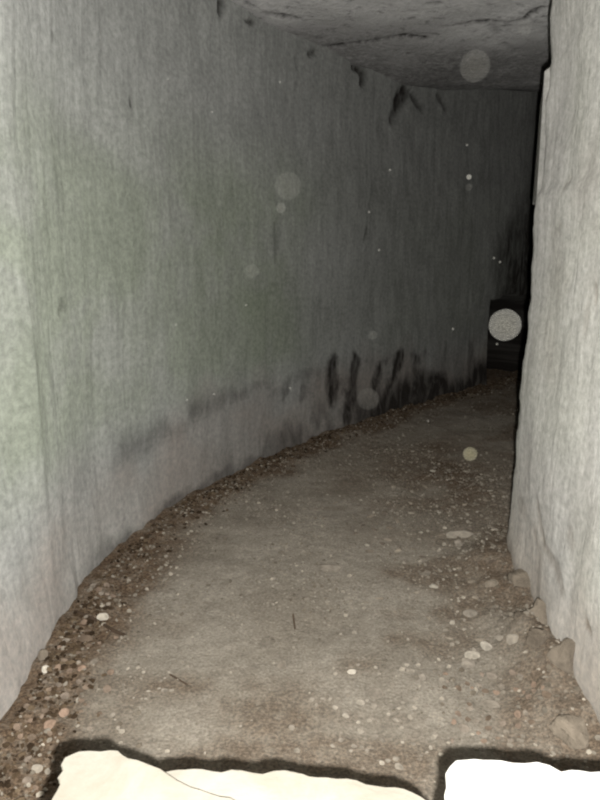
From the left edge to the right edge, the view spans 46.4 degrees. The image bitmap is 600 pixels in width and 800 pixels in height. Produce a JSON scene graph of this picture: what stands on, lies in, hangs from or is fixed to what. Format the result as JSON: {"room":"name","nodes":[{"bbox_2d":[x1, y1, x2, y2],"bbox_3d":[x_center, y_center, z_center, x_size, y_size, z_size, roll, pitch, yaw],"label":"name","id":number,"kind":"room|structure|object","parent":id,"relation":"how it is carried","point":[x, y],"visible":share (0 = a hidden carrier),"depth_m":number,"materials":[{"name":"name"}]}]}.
{"room":"underground passage","nodes":[
{"label":"underground passage","id":0,"kind":"room"},
{"bbox_2d":[0,0,541,719],"bbox_3d":[1.149,-1.331,5.491,2.230,3.348,13.533,6,13,26],"label":"wall","id":1,"kind":"structure","parent":0,"point":[229,241],"depth_m":4.00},
{"bbox_2d":[0,368,599,799],"bbox_3d":[2.118,0.235,5.351,6.936,0.181,11.976,0,12,0],"label":"floor","id":2,"kind":"structure","parent":0,"point":[267,744],"depth_m":2.64,"materials":[{"name":"brown soil"}]},
{"bbox_2d":[13,723,20,729],"bbox_3d":[-0.843,0.974,2.083,0.022,0.015,0.026,-5,13,-23],"label":"stone","id":3,"kind":"object","parent":2,"relation":"on","point":[16,726],"visible":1,"depth_m":2.08,"materials":[{"name":"beige stone"}]},
{"bbox_2d":[22,776,31,783],"bbox_3d":[-0.734,1.023,1.883,0.023,0.017,0.021,2,12,12],"label":"stone","id":4,"kind":"object","parent":2,"relation":"on","point":[26,779],"visible":1,"depth_m":1.88,"materials":[{"name":"beige stone"}]},
{"bbox_2d":[24,755,31,761],"bbox_3d":[-0.762,1.005,1.961,0.016,0.012,0.023,6,13,26],"label":"stone","id":5,"kind":"object","parent":2,"relation":"on","point":[26,759],"visible":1,"depth_m":1.96,"materials":[{"name":"beige stone"}]},
{"bbox_2d":[27,734,35,739],"bbox_3d":[-0.790,0.991,2.057,0.033,0.021,0.026,8,14,33],"label":"stone","id":6,"kind":"object","parent":2,"relation":"on","point":[31,736],"visible":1,"depth_m":2.05,"materials":[{"name":"brown stone"}]},
{"bbox_2d":[31,764,42,772],"bbox_3d":[-0.724,1.018,1.932,0.031,0.020,0.026,0,12,0],"label":"pebble","id":7,"kind":"object","parent":2,"relation":"on","point":[38,768],"visible":1,"depth_m":1.93,"materials":[{"name":"beige stone"}]},
{"bbox_2d":[37,649,47,659],"bbox_3d":[-0.889,0.884,2.423,0.033,0.040,0.034,-8,14,-34],"label":"stone","id":8,"kind":"object","parent":2,"relation":"on","point":[43,653],"visible":1,"depth_m":2.42,"materials":[{"name":"beige stone"}]},
{"bbox_2d":[42,665,48,672],"bbox_3d":[-0.857,0.912,2.363,0.027,0.027,0.025,-8,14,-33],"label":"stone","id":9,"kind":"object","parent":2,"relation":"on","point":[44,667],"visible":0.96,"depth_m":2.36,"materials":[{"name":"white stone"}]},
{"bbox_2d":[44,719,55,728],"bbox_3d":[-0.747,0.970,2.090,0.036,0.030,0.036,-4,12,-17],"label":"stone","id":10,"kind":"object","parent":2,"relation":"on","point":[50,723],"visible":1,"depth_m":2.08,"materials":[{"name":"beige stone"}]},
{"bbox_2d":[49,744,56,749],"bbox_3d":[-0.711,0.999,2.014,0.014,0.013,0.025,11,16,43],"label":"stone","id":11,"kind":"object","parent":2,"relation":"on","point":[53,746],"visible":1,"depth_m":2.01,"materials":[{"name":"brown stone"}]},
{"bbox_2d":[59,708,68,716],"bbox_3d":[-0.732,0.970,2.172,0.027,0.022,0.032,8,14,32],"label":"stone","id":12,"kind":"object","parent":2,"relation":"on","point":[63,712],"visible":1,"depth_m":2.16,"materials":[{"name":"beige stone"}]},
{"bbox_2d":[60,692,68,698],"bbox_3d":[-0.758,0.952,2.254,0.032,0.019,0.027,-10,15,-39],"label":"stone","id":13,"kind":"object","parent":2,"relation":"on","point":[64,695],"visible":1,"depth_m":2.25,"materials":[{"name":"beige stone"}]},
{"bbox_2d":[77,665,85,671],"bbox_3d":[-0.743,0.910,2.376,0.029,0.019,0.020,-9,15,-38],"label":"stone","id":14,"kind":"object","parent":2,"relation":"on","point":[81,667],"visible":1,"depth_m":2.37,"materials":[{"name":"brown stone"}]},
{"bbox_2d":[79,635,92,641],"bbox_3d":[-0.790,0.883,2.587,0.046,0.030,0.039,-11,16,-42],"label":"stone","id":15,"kind":"object","parent":2,"relation":"on","point":[83,638],"visible":0.95,"depth_m":2.57,"materials":[{"name":"brown stone"}]},
{"bbox_2d":[82,682,89,689],"bbox_3d":[-0.703,0.944,2.306,0.030,0.014,0.026,6,13,28],"label":"stone","id":16,"kind":"object","parent":2,"relation":"on","point":[84,687],"visible":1,"depth_m":2.30,"materials":[{"name":"beige stone"}]},
{"bbox_2d":[75,610,126,635],"bbox_3d":[-0.772,0.857,2.690,0.314,0.023,0.020,9,15,37],"label":"twig","id":17,"kind":"object","parent":2,"relation":"on","point":[79,612],"visible":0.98,"depth_m":2.65,"materials":[{"name":"brown wood"}]},
{"bbox_2d":[97,613,108,620],"bbox_3d":[-0.766,0.844,2.720,0.046,0.033,0.029,-2,12,-11],"label":"pebble","id":18,"kind":"object","parent":2,"relation":"on","point":[102,616],"visible":0.97,"depth_m":2.71,"materials":[{"name":"white stone"}]},
{"bbox_2d":[103,685,110,692],"bbox_3d":[-0.630,0.944,2.284,0.025,0.018,0.031,9,15,37],"label":"stone","id":19,"kind":"object","parent":2,"relation":"on","point":[107,688],"visible":1,"depth_m":2.28,"materials":[{"name":"beige stone"}]},
{"bbox_2d":[107,669,113,674],"bbox_3d":[-0.645,0.928,2.385,0.024,0.020,0.025,-5,13,-23],"label":"stone","id":20,"kind":"object","parent":2,"relation":"on","point":[111,671],"visible":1,"depth_m":2.38,"materials":[{"name":"brown stone"}]},
{"bbox_2d":[169,674,187,684],"bbox_3d":[-0.406,0.934,2.339,0.087,0.006,0.007,10,15,39],"label":"twig","id":21,"kind":"object","parent":2,"relation":"on","point":[175,677],"visible":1,"depth_m":2.34,"materials":[{"name":"brown wood"}]},
{"bbox_2d":[0,373,521,799],"bbox_3d":[0.725,0.301,5.306,1.290,0.065,8.237,6,13,28],"label":"gravel","id":22,"kind":"object","parent":2,"relation":"on","point":[7,784],"visible":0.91,"depth_m":2.66,"materials":[{"name":"brown gravel"}]},
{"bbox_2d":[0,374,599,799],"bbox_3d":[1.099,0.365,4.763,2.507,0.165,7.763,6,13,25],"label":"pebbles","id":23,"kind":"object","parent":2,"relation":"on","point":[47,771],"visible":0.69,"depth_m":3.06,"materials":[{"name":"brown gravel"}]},
{"bbox_2d":[319,564,341,572],"bbox_3d":[0.143,0.761,3.180,0.097,0.010,0.104,-10,15,-39],"label":"flake","id":24,"kind":"object","parent":2,"relation":"on","point":[333,568],"visible":1,"depth_m":3.17,"materials":[{"name":"grey stone"}]},
{"bbox_2d":[342,712,348,717],"bbox_3d":[0.141,0.973,2.161,0.022,0.011,0.024,-4,12,-18],"label":"pebble","id":25,"kind":"object","parent":2,"relation":"on","point":[345,715],"visible":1,"depth_m":2.16,"materials":[{"name":"beige stone"}]},
{"bbox_2d":[347,669,355,673],"bbox_3d":[0.176,0.923,2.377,0.032,0.017,0.019,-1,12,-6],"label":"pebble","id":26,"kind":"object","parent":2,"relation":"on","point":[350,671],"visible":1,"depth_m":2.37,"materials":[{"name":"white stone"}]},
{"bbox_2d":[357,728,363,733],"bbox_3d":[0.181,0.991,2.095,0.022,0.016,0.018,7,13,32],"label":"pebble","id":27,"kind":"object","parent":2,"relation":"on","point":[359,730],"visible":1,"depth_m":2.09,"materials":[{"name":"beige stone"}]},
{"bbox_2d":[357,699,364,705],"bbox_3d":[0.193,0.959,2.222,0.027,0.017,0.025,0,12,-1],"label":"pebble","id":28,"kind":"object","parent":2,"relation":"on","point":[359,702],"visible":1,"depth_m":2.22,"materials":[{"name":"beige stone"}]},
{"bbox_2d":[370,703,376,708],"bbox_3d":[0.231,0.965,2.206,0.021,0.014,0.023,-11,16,-43],"label":"pebble","id":29,"kind":"object","parent":2,"relation":"on","point":[372,705],"visible":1,"depth_m":2.20,"materials":[{"name":"beige stone"}]},
{"bbox_2d":[371,734,378,738],"bbox_3d":[0.222,0.996,2.075,0.023,0.012,0.024,10,16,40],"label":"pebble","id":30,"kind":"object","parent":2,"relation":"on","point":[375,736],"visible":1,"depth_m":2.07,"materials":[{"name":"beige stone"}]},
{"bbox_2d":[395,763,403,769],"bbox_3d":[0.275,1.016,1.943,0.026,0.017,0.018,2,12,11],"label":"pebble","id":31,"kind":"object","parent":2,"relation":"on","point":[399,766],"visible":1,"depth_m":1.94,"materials":[{"name":"beige stone"}]},
{"bbox_2d":[413,731,420,737],"bbox_3d":[0.347,0.993,2.078,0.028,0.015,0.021,-1,12,-4],"label":"pebble","id":32,"kind":"object","parent":2,"relation":"on","point":[416,734],"visible":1,"depth_m":2.07,"materials":[{"name":"beige stone"}]},
{"bbox_2d":[419,673,425,679],"bbox_3d":[0.411,0.930,2.352,0.026,0.017,0.027,1,12,5],"label":"pebble","id":33,"kind":"object","parent":2,"relation":"on","point":[422,676],"visible":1,"depth_m":2.35,"materials":[{"name":"beige stone"}]},
{"bbox_2d":[419,570,430,575],"bbox_3d":[0.556,0.771,3.117,0.052,0.021,0.039,-2,12,-11],"label":"flake","id":34,"kind":"object","parent":2,"relation":"on","point":[426,572],"visible":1,"depth_m":3.11,"materials":[{"name":"grey stone"}]},
{"bbox_2d":[454,539,462,546],"bbox_3d":[0.771,0.698,3.409,0.042,0.032,0.050,2,12,10],"label":"flake","id":35,"kind":"object","parent":2,"relation":"on","point":[457,542],"visible":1,"depth_m":3.40,"materials":[{"name":"grey stone"}]},
{"bbox_2d":[446,531,473,537],"bbox_3d":[0.799,0.676,3.526,0.159,0.033,0.078,-2,12,-8],"label":"flake","id":36,"kind":"object","parent":2,"relation":"on","point":[452,534],"visible":0.98,"depth_m":3.50,"materials":[{"name":"grey stone"}]},
{"bbox_2d":[458,723,469,732],"bbox_3d":[0.492,0.985,2.101,0.035,0.023,0.025,5,13,23],"label":"pebble","id":37,"kind":"object","parent":2,"relation":"on","point":[463,727],"visible":1,"depth_m":2.10,"materials":[{"name":"beige stone"}]},
{"bbox_2d":[461,659,474,667],"bbox_3d":[0.587,0.920,2.442,0.050,0.021,0.045,-8,14,-34],"label":"pebble","id":38,"kind":"object","parent":2,"relation":"on","point":[467,663],"visible":1,"depth_m":2.43,"materials":[{"name":"grey stone"}]},
{"bbox_2d":[466,706,472,710],"bbox_3d":[0.529,0.965,2.188,0.023,0.014,0.019,-8,14,-32],"label":"pebble","id":39,"kind":"object","parent":2,"relation":"on","point":[468,708],"visible":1,"depth_m":2.18,"materials":[{"name":"beige stone"}]},
{"bbox_2d":[463,609,477,616],"bbox_3d":[0.677,0.847,2.775,0.061,0.032,0.044,-1,12,-6],"label":"pebble","id":40,"kind":"object","parent":2,"relation":"on","point":[468,612],"visible":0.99,"depth_m":2.76,"materials":[{"name":"beige stone"}]},
{"bbox_2d":[464,651,479,658],"bbox_3d":[0.613,0.909,2.491,0.057,0.024,0.040,-1,12,-6],"label":"pebble","id":41,"kind":"object","parent":2,"relation":"on","point":[469,654],"visible":1,"depth_m":2.48,"materials":[{"name":"beige stone"}]},
{"bbox_2d":[480,641,491,650],"bbox_3d":[0.673,0.888,2.527,0.039,0.026,0.049,-5,13,-22],"label":"pebble","id":42,"kind":"object","parent":2,"relation":"on","point":[486,646],"visible":1,"depth_m":2.52,"materials":[{"name":"beige stone"}]},
{"bbox_2d":[485,715,490,720],"bbox_3d":[0.577,0.976,2.149,0.017,0.017,0.024,8,14,34],"label":"pebble","id":43,"kind":"object","parent":2,"relation":"on","point":[488,717],"visible":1,"depth_m":2.14,"materials":[{"name":"brown stone"}]},
{"bbox_2d":[480,700,499,707],"bbox_3d":[0.601,0.961,2.215,0.060,0.019,0.033,1,12,6],"label":"stone","id":44,"kind":"object","parent":2,"relation":"on","point":[489,703],"visible":1,"depth_m":2.21,"materials":[{"name":"beige stone"}]},
{"bbox_2d":[485,579,498,587],"bbox_3d":[0.800,0.768,2.930,0.070,0.031,0.036,-6,13,-28],"label":"flake","id":45,"kind":"object","parent":2,"relation":"on","point":[492,582],"visible":1,"depth_m":2.92,"materials":[{"name":"beige stone"}]},
{"bbox_2d":[487,672,497,679],"bbox_3d":[0.649,0.933,2.366,0.037,0.024,0.030,2,12,12],"label":"pebble","id":46,"kind":"object","parent":2,"relation":"on","point":[490,675],"visible":1,"depth_m":2.36,"materials":[{"name":"beige stone"}]},
{"bbox_2d":[496,635,503,640],"bbox_3d":[0.724,0.860,2.531,0.033,0.020,0.028,9,15,36],"label":"pebble","id":47,"kind":"object","parent":2,"relation":"on","point":[498,637],"visible":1,"depth_m":2.52,"materials":[{"name":"beige stone"}]},
{"bbox_2d":[498,684,504,689],"bbox_3d":[0.661,0.943,2.302,0.020,0.018,0.026,-4,12,-17],"label":"pebble","id":48,"kind":"object","parent":2,"relation":"on","point":[501,686],"visible":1,"depth_m":2.29,"materials":[{"name":"beige stone"}]},
{"bbox_2d":[506,634,518,644],"bbox_3d":[0.750,0.848,2.475,0.061,0.031,0.044,-6,13,-26],"label":"pebble","id":49,"kind":"object","parent":2,"relation":"on","point":[510,638],"visible":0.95,"depth_m":2.46,"materials":[{"name":"beige stone"}]},
{"bbox_2d":[509,669,515,674],"bbox_3d":[0.713,0.913,2.346,0.022,0.017,0.022,1,12,5],"label":"pebble","id":50,"kind":"object","parent":2,"relation":"on","point":[512,672],"visible":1,"depth_m":2.34,"materials":[{"name":"brown stone"}]},
{"bbox_2d":[514,710,520,717],"bbox_3d":[0.665,0.961,2.140,0.020,0.017,0.026,4,12,18],"label":"pebble","id":51,"kind":"object","parent":2,"relation":"on","point":[517,713],"visible":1,"depth_m":2.13,"materials":[{"name":"brown stone"}]},
{"bbox_2d":[507,569,530,586],"bbox_3d":[0.911,0.734,2.898,0.090,0.057,0.133,1,12,4],"label":"rock","id":52,"kind":"object","parent":2,"relation":"on","point":[519,578],"visible":0.84,"depth_m":2.87,"materials":[{"name":"beige stone"}]},
{"bbox_2d":[525,627,546,648],"bbox_3d":[0.807,0.818,2.388,0.072,0.047,0.110,9,15,37],"label":"rock","id":53,"kind":"object","parent":2,"relation":"on","point":[536,636],"visible":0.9,"depth_m":2.37,"materials":[{"name":"brown stone"}]},
{"bbox_2d":[530,598,546,624],"bbox_3d":[0.914,0.802,2.541,0.103,0.143,0.180,-6,13,-28],"label":"rock","id":54,"kind":"object","parent":2,"relation":"on","point":[539,608],"visible":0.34,"depth_m":2.53,"materials":[{"name":"beige stone"}]},
{"bbox_2d":[541,691,551,698],"bbox_3d":[0.762,0.909,2.159,0.023,0.018,0.034,-5,13,-24],"label":"pebble","id":55,"kind":"object","parent":2,"relation":"on","point":[546,694],"visible":1,"depth_m":2.15,"materials":[{"name":"brown stone"}]},
{"bbox_2d":[546,638,574,674],"bbox_3d":[0.845,0.820,2.249,0.084,0.137,0.112,-6,13,-28],"label":"rock","id":56,"kind":"object","parent":2,"relation":"on","point":[561,655],"visible":0.85,"depth_m":2.21,"materials":[{"name":"beige stone"}]},
{"bbox_2d":[548,714,588,749],"bbox_3d":[0.796,0.955,2.030,0.104,0.082,0.120,-7,14,-30],"label":"rock","id":57,"kind":"object","parent":2,"relation":"on","point":[572,730],"visible":1,"depth_m":2.01,"materials":[{"name":"beige stone"}]},
{"bbox_2d":[232,0,551,91],"bbox_3d":[2.090,-2.623,4.814,7.380,0.438,12.300,0,12,0],"label":"ceiling","id":58,"kind":"structure","parent":0,"point":[437,44],"depth_m":4.60,"materials":[{"name":"grey stone"}]},
{"bbox_2d":[507,0,599,722],"bbox_3d":[2.358,-0.969,3.768,1.910,3.348,9.674,6,13,28],"label":"wall","id":59,"kind":"structure","parent":0,"point":[553,535],"depth_m":2.44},
{"bbox_3d":[-0.005,1.054,0.839,1.850,0.493,0.428,0,12,0],"label":"wall","id":60,"kind":"structure","parent":0,"visible":0},
{"bbox_2d":[166,769,424,799],"bbox_3d":[-0.055,0.723,0.899,0.613,0.126,0.558,0,12,0],"label":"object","id":61,"kind":"object","parent":60,"relation":"on","point":[234,784],"visible":0.8,"depth_m":1.12,"materials":[{"name":"white stone"}]},
{"bbox_2d":[52,750,233,799],"bbox_3d":[-0.185,0.649,0.894,0.435,0.027,0.566,0,12,0],"label":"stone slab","id":62,"kind":"object","parent":61,"relation":"on","point":[85,775],"visible":1,"depth_m":1.10,"materials":[{"name":"white stone"}]},
{"bbox_2d":[444,759,599,799],"bbox_3d":[0.363,0.708,0.893,0.312,0.157,0.528,0,12,0],"label":"stone block","id":63,"kind":"object","parent":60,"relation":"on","point":[473,779],"visible":1,"depth_m":1.08,"materials":[{"name":"stone"}]}
]}

